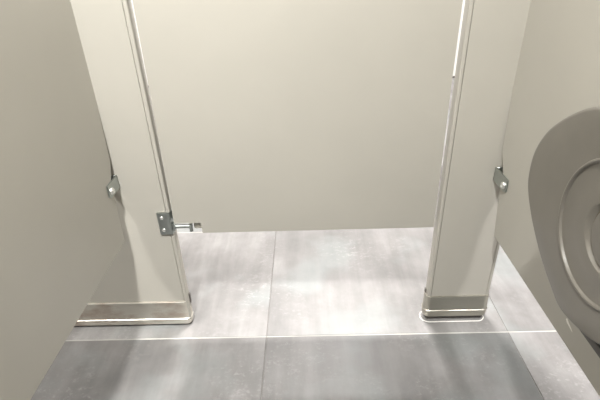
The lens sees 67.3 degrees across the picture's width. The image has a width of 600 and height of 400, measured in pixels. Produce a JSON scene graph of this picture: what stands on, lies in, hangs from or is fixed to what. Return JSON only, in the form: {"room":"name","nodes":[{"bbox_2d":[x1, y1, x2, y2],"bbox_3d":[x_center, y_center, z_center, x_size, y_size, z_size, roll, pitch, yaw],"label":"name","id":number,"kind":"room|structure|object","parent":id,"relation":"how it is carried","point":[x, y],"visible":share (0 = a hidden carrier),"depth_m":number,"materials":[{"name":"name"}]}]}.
{"room":"public restroom","nodes":[
{"label":"public restroom","id":0,"kind":"room"},
{"bbox_2d":[131,0,464,82],"bbox_3d":[0.004,-1.934,2.800,4.600,2.450,0.080,-1,30,1],"label":"wall","id":1,"kind":"structure","parent":0,"point":[463,3],"depth_m":3.19,"materials":[{"name":"white paint"}]},
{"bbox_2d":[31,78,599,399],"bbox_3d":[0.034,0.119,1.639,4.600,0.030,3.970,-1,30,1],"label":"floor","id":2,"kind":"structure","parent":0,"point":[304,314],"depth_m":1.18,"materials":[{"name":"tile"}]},
{"bbox_2d":[70,0,193,325],"bbox_3d":[-0.529,-0.441,0.808,0.507,1.800,0.041,-1,30,1],"label":"pilaster","id":3,"kind":"object","parent":2,"relation":"on","point":[145,282],"visible":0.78,"depth_m":1.03,"materials":[{"name":"metal"}]},
{"bbox_2d":[0,0,124,399],"bbox_3d":[-0.445,-0.200,0.064,0.037,1.494,1.512,-1,30,1],"label":"divider panel","id":4,"kind":"object","parent":3,"relation":"attached to","point":[61,232],"visible":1,"depth_m":0.74,"materials":[{"name":"metal"}]},
{"bbox_2d":[133,0,462,232],"bbox_3d":[-0.013,-0.577,0.729,0.620,1.484,0.025,-1,30,1],"label":"door","id":5,"kind":"structure","parent":3,"relation":"attached to","point":[270,115],"depth_m":0.93,"materials":[{"name":"metal"}]},
{"bbox_2d":[419,0,530,321],"bbox_3d":[0.388,-0.465,0.791,0.177,1.800,0.046,-1,30,1],"label":"pilaster","id":6,"kind":"object","parent":2,"relation":"on","point":[464,248],"visible":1,"depth_m":0.99,"materials":[{"name":"metal"}]},
{"bbox_2d":[493,0,599,396],"bbox_3d":[0.424,-0.222,0.047,0.037,1.494,1.512,-1,30,1],"label":"divider panel","id":7,"kind":"object","parent":6,"relation":"attached to","point":[557,77],"visible":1,"depth_m":0.80,"materials":[{"name":"metal"}]},
{"bbox_2d":[528,107,599,357],"bbox_3d":[0.368,0.035,0.473,0.121,0.256,0.317,-1,30,1],"label":"dispenser","id":8,"kind":"object","parent":7,"relation":"attached to","point":[564,173],"visible":1,"depth_m":0.51,"materials":[{"name":"grey plastic"}]}
]}

